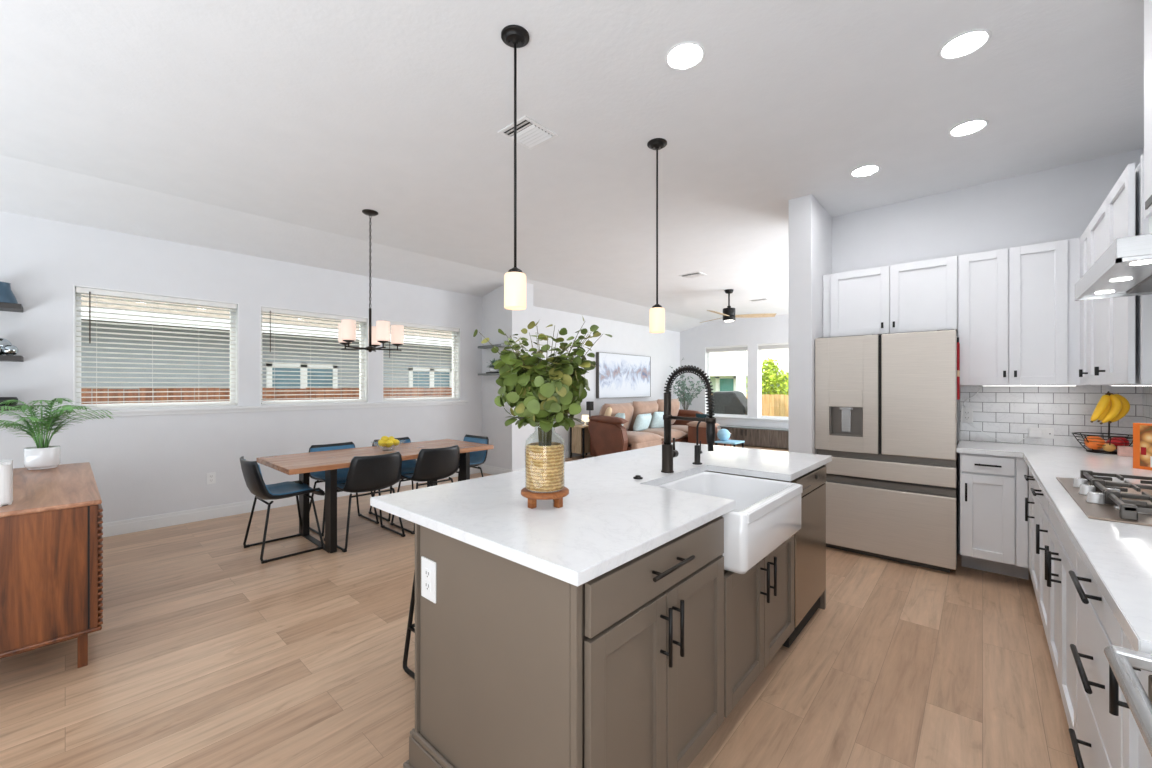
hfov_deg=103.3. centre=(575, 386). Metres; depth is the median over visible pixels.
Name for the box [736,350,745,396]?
patio post
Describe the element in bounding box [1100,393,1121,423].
banana
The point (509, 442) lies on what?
wall
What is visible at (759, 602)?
base cabinet
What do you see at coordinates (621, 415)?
throw pillow
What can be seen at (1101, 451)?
fruit basket
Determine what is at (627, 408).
cushion
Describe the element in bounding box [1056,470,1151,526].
gas cooktop
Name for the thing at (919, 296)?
upper cabinet
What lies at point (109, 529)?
baseboard
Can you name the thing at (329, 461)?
dining table
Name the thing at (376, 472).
dining chair
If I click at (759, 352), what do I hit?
window
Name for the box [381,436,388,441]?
lemon
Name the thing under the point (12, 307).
wall shelf
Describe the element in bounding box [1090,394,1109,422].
banana
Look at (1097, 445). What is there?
orange
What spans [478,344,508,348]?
wall shelf
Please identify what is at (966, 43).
recessed light
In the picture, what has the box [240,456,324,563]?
dining chair
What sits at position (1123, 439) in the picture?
apple
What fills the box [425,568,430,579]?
socket
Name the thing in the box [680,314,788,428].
wall
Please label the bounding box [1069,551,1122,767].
base cabinet
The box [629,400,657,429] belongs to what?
cushion
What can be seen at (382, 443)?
lemon
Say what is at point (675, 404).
cushion
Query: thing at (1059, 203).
wall
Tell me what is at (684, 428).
seat cushion
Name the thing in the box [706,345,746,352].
raised blind
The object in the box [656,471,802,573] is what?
sink
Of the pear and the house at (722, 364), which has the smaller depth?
the pear
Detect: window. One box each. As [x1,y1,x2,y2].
[73,285,238,410]
[260,306,368,405]
[383,319,460,401]
[705,344,747,417]
[757,342,788,419]
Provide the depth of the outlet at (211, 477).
4.63 m
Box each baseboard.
[102,464,481,537]
[482,464,511,474]
[564,451,589,457]
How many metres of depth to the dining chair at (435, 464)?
4.29 m
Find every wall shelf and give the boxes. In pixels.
[0,302,22,311]
[0,355,23,361]
[0,404,22,410]
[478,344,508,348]
[478,373,499,375]
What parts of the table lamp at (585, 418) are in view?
lamp shade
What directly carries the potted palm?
on the sideboard
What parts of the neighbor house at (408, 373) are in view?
pane, pane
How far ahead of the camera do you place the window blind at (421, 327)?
6.40 m
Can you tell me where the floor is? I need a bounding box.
[0,444,1077,767]
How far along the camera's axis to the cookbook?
2.36 m
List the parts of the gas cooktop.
knob, knob, knob, burner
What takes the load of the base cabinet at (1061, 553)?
on the floor
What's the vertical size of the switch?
0.015 m
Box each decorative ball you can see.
[0,338,11,354]
[1,345,18,354]
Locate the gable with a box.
[819,464,825,609]
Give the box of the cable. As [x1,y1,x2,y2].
[967,422,1027,442]
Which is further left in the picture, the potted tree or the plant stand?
the plant stand
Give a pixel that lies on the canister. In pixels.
(2, 399)
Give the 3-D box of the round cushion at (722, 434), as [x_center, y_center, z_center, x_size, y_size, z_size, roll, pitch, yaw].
[2.795,0.915,8.630,0.240,0.228,0.240,0,0,42]
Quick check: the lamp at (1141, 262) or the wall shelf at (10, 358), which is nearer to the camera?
the lamp at (1141, 262)
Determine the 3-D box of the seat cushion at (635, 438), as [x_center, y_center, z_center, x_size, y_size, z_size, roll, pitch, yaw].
[1.017,0.950,8.350,0.860,0.220,0.900,0,0,42]
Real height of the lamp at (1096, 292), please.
0.003 m
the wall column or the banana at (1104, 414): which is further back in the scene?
the wall column
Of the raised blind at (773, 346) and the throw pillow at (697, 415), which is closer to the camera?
the throw pillow at (697, 415)
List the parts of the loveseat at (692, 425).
backrest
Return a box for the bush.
[746,357,788,394]
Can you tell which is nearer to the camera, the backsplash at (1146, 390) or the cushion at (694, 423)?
the backsplash at (1146, 390)
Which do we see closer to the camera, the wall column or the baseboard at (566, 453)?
the wall column
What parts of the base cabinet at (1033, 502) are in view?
pull handle, pull handle, drawer, door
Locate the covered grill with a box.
[712,391,746,414]
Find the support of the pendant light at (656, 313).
hanging from the ceiling
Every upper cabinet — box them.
[823,256,957,336]
[958,238,1079,384]
[1079,154,1151,384]
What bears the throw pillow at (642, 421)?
on the sofa at (607, 434)
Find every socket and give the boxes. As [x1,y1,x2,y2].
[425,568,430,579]
[425,580,430,591]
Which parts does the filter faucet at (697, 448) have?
spout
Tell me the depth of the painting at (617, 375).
9.80 m
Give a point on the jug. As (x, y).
(6, 294)
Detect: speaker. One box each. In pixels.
[0,459,12,506]
[586,401,593,424]
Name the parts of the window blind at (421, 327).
ladder cord, rail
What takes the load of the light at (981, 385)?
attached to the upper cabinet at (1019, 312)
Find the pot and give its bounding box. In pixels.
[24,446,60,469]
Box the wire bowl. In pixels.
[1072,432,1132,450]
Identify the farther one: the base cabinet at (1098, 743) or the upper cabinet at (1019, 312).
the upper cabinet at (1019, 312)
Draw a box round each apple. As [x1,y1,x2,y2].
[1106,438,1124,449]
[1113,437,1129,445]
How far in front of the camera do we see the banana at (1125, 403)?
2.94 m
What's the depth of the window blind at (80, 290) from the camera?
4.32 m
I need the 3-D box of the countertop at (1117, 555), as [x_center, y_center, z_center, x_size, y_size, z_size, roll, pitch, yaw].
[2.237,0.447,2.016,0.928,0.033,3.556,0,0,42]
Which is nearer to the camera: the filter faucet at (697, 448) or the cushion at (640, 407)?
the filter faucet at (697, 448)
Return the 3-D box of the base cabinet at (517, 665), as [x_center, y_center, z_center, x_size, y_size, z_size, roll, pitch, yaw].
[-0.017,0.904,1.614,0.846,0.881,0.823,0,0,42]
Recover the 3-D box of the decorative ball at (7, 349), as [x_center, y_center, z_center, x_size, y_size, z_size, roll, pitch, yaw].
[-4.398,-0.282,3.542,0.084,0.084,0.084,0,0,42]
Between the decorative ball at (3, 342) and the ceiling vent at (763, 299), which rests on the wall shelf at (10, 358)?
the decorative ball at (3, 342)
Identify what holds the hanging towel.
hanging from the refrigerator
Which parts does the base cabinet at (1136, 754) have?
pull handle, door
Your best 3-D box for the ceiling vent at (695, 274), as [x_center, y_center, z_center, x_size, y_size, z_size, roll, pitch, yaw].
[1.663,-1.579,6.490,0.320,0.014,0.240,0,0,42]
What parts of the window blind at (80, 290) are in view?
rail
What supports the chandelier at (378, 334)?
hanging from the ceiling
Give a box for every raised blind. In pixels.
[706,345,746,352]
[758,343,788,349]
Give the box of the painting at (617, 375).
[596,352,650,397]
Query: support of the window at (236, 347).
in the wall at (149, 465)
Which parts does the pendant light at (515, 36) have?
lamp shade, rod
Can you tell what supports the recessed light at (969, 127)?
in the ceiling
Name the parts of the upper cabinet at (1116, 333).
knob, door, door, knob, door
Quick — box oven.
[1104,645,1151,755]
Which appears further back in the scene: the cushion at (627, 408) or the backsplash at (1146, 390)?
the cushion at (627, 408)
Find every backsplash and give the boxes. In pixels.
[960,385,1141,448]
[1142,386,1151,423]
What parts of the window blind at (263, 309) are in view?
rail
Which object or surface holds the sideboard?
on the floor
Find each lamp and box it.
[581,415,588,425]
[1095,291,1113,293]
[1110,278,1131,281]
[1130,260,1151,264]
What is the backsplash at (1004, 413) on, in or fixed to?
attached to the wall at (1059, 203)
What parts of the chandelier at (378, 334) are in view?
lamp shade, lamp shade, arm, arm, stem, chain, lamp shade, arm, lamp shade, arm, lamp shade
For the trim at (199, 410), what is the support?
attached to the wall at (149, 465)
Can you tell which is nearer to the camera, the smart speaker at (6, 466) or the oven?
the oven
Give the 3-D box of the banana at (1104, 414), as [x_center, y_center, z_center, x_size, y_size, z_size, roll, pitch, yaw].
[3.470,0.138,2.978,0.094,0.193,0.065,0,0,-17]
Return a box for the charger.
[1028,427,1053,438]
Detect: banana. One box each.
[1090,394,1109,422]
[1097,393,1110,421]
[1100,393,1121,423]
[1108,393,1129,423]
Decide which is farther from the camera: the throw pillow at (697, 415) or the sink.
the throw pillow at (697, 415)
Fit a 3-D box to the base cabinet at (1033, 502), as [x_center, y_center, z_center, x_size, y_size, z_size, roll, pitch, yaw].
[3.102,0.904,2.746,0.604,0.882,1.306,0,0,42]
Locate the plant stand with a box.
[521,487,568,508]
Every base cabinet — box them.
[403,517,723,767]
[703,471,793,717]
[960,453,1028,579]
[1024,469,1039,605]
[1030,486,1049,645]
[1045,503,1077,737]
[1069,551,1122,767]
[1109,631,1151,767]
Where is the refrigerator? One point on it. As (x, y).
(886, 405)
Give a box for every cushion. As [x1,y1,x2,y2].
[599,402,633,429]
[627,431,663,445]
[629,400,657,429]
[639,428,686,440]
[657,398,679,423]
[671,425,687,436]
[687,421,719,426]
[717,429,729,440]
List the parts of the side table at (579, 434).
leg, leg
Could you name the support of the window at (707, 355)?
in the wall at (752, 332)
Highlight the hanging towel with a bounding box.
[957,337,959,399]
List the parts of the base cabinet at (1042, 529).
pull handle, pull handle, drawer, door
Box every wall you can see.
[0,211,679,522]
[482,283,532,469]
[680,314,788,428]
[832,148,1143,553]
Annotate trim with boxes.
[64,400,467,417]
[714,416,788,422]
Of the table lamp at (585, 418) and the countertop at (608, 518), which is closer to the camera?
the countertop at (608, 518)
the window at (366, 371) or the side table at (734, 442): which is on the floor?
the side table at (734, 442)
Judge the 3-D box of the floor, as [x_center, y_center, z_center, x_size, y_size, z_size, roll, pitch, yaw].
[0.870,1.405,4.317,7.650,0.120,14.000,0,0,42]
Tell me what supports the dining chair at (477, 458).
on the floor
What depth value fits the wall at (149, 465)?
4.63 m
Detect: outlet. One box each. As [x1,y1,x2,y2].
[207,472,215,483]
[421,556,435,602]
[961,408,972,422]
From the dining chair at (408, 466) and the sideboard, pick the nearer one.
the sideboard
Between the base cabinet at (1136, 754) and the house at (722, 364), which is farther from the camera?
the house at (722, 364)
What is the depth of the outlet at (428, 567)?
1.53 m
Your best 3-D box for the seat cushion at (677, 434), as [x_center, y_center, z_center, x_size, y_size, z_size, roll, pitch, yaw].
[1.615,0.950,9.020,0.860,0.220,0.900,0,0,42]
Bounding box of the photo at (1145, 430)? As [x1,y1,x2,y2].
[1140,425,1151,466]
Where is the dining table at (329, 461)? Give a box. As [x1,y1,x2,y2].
[256,439,493,552]
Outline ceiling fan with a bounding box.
[700,289,776,322]
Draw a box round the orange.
[1085,437,1105,449]
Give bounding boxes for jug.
[0,282,17,303]
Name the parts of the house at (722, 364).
pane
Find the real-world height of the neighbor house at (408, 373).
4.950 m
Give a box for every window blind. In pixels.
[76,287,236,408]
[261,307,366,403]
[383,321,458,400]
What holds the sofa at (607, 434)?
on the floor
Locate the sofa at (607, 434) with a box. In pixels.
[588,398,703,455]
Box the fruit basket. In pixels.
[1072,391,1132,453]
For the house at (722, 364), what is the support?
on the ground
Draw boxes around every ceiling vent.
[498,115,558,149]
[679,272,705,278]
[749,298,769,301]
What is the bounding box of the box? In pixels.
[1117,446,1132,456]
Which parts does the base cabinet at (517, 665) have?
molding, panel, door, drawer, pull handle, pull handle, pull handle, door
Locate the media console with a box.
[720,425,788,448]
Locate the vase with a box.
[525,431,564,491]
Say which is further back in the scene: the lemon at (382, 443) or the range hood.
the lemon at (382, 443)
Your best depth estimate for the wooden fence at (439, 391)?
6.57 m
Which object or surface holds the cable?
attached to the outlet at (966, 413)
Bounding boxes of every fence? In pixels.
[81,387,451,403]
[746,394,788,416]
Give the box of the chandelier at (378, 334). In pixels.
[338,209,403,351]
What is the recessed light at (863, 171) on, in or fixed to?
in the ceiling
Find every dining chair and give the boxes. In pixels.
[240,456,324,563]
[309,442,378,535]
[324,451,405,551]
[369,437,429,520]
[390,445,459,533]
[456,435,488,480]
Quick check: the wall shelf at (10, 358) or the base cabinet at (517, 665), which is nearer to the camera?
the base cabinet at (517, 665)
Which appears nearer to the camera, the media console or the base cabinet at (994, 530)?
the base cabinet at (994, 530)
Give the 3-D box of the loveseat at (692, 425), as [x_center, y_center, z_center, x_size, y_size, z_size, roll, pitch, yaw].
[2.674,0.985,9.126,0.600,0.600,0.840,0,0,42]
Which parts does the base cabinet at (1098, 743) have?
pull handle, pull handle, pull handle, drawer, drawer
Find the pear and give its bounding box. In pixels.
[1102,443,1115,451]
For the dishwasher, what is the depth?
2.48 m
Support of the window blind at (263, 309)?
attached to the window at (366, 371)
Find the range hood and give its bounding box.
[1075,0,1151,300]
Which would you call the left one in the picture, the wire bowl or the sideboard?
the sideboard
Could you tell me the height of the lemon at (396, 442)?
0.062 m
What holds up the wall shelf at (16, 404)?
attached to the wall at (149, 465)
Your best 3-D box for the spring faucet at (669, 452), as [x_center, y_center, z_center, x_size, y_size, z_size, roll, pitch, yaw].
[0.558,0.163,2.232,0.286,0.534,0.110,0,0,42]
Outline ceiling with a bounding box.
[0,0,1143,331]
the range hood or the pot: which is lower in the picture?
the pot
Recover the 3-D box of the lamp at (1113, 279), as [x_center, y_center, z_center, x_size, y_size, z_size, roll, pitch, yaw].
[2.038,-0.399,1.705,0.054,0.003,0.054,0,0,42]
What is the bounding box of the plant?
[488,359,497,371]
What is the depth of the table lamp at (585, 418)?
8.44 m
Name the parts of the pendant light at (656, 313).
rod, lamp shade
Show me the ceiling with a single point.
(267, 129)
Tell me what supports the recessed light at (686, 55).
in the ceiling
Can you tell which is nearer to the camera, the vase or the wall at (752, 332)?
the vase
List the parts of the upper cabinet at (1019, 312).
door, door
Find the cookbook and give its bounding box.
[1133,423,1151,469]
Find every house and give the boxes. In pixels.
[81,294,451,403]
[710,348,788,393]
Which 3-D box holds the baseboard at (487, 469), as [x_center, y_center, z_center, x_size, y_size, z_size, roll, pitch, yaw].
[-1.208,1.282,6.892,0.720,0.125,0.016,0,0,42]
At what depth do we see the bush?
14.27 m
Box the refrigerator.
[815,329,957,572]
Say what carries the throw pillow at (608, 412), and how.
on the sofa at (607, 434)
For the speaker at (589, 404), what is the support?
on the side table at (579, 434)
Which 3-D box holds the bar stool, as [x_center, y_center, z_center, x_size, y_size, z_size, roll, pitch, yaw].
[-0.485,0.945,2.175,0.491,0.800,0.481,0,0,42]
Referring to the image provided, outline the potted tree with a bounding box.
[671,359,709,409]
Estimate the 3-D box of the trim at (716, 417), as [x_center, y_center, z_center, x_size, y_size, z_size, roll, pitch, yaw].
[4.553,0.768,10.120,3.760,0.074,0.055,0,0,42]
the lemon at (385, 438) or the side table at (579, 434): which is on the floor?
the side table at (579, 434)
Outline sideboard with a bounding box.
[0,462,102,667]
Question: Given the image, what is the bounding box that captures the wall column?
[789,194,831,453]
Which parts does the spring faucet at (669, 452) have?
lever, holder arm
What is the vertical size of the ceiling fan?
0.519 m
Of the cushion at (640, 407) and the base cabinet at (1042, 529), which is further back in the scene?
the cushion at (640, 407)
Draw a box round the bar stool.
[403,571,414,679]
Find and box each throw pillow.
[604,407,611,415]
[615,413,624,425]
[633,413,651,430]
[650,412,663,427]
[695,413,708,417]
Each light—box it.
[501,25,528,309]
[647,138,666,332]
[665,41,704,69]
[850,165,879,176]
[938,29,991,59]
[948,119,988,136]
[981,385,1076,385]
[1109,385,1151,385]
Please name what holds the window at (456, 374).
in the wall at (149, 465)
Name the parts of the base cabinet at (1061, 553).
pull handle, pull handle, door, drawer, door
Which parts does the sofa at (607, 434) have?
arm, arm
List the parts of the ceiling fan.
blade, rod, motor, blade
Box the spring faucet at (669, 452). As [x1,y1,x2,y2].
[661,365,715,472]
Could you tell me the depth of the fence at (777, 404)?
13.48 m
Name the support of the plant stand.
on the countertop at (608, 518)
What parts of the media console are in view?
door, door, door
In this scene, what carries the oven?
on the floor
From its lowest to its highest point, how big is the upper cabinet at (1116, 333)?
0.985 m
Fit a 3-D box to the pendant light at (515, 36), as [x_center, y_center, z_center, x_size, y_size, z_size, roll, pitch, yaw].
[-0.275,-0.969,2.061,0.128,1.233,0.128,0,0,42]
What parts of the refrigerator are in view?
dispenser panel, door, drawer, drawer, door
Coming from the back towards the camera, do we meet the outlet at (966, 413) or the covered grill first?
the covered grill
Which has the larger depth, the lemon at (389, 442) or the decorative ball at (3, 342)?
the lemon at (389, 442)
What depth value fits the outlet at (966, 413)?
3.62 m
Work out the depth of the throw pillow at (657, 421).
9.15 m
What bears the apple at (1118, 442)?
in the fruit basket
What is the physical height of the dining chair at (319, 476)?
0.774 m
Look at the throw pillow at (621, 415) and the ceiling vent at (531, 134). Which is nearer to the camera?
the ceiling vent at (531, 134)
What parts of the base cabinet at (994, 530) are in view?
pull handle, drawer, pull handle, door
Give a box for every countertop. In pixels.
[370,442,831,586]
[956,440,1151,654]
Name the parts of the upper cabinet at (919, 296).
door, door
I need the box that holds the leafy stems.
[473,316,611,445]
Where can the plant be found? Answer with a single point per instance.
(494, 360)
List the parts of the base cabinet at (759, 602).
door, pull handle, pull handle, door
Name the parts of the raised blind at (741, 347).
rail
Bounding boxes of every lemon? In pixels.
[378,440,385,446]
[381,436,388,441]
[386,440,393,445]
[393,439,399,444]
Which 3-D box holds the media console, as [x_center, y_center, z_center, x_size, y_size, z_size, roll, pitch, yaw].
[4.313,1.126,10.016,2.240,0.398,0.410,0,0,42]
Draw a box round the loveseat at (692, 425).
[687,421,730,446]
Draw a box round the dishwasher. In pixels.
[782,466,825,647]
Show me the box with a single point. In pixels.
(1127, 451)
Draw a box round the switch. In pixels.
[633,475,642,478]
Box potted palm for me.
[0,398,115,469]
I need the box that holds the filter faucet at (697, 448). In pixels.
[692,417,707,464]
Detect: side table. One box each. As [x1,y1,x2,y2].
[570,424,589,458]
[715,440,744,447]
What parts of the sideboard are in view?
rail, leg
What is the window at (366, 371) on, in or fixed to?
in the wall at (149, 465)
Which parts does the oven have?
control panel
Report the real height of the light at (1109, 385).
0.004 m
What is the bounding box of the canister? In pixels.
[0,397,17,405]
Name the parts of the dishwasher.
control panel, door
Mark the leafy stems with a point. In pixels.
(542, 393)
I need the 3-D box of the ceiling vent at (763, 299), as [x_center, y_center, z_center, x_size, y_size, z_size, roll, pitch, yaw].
[3.383,-1.579,8.373,0.320,0.014,0.240,0,0,42]

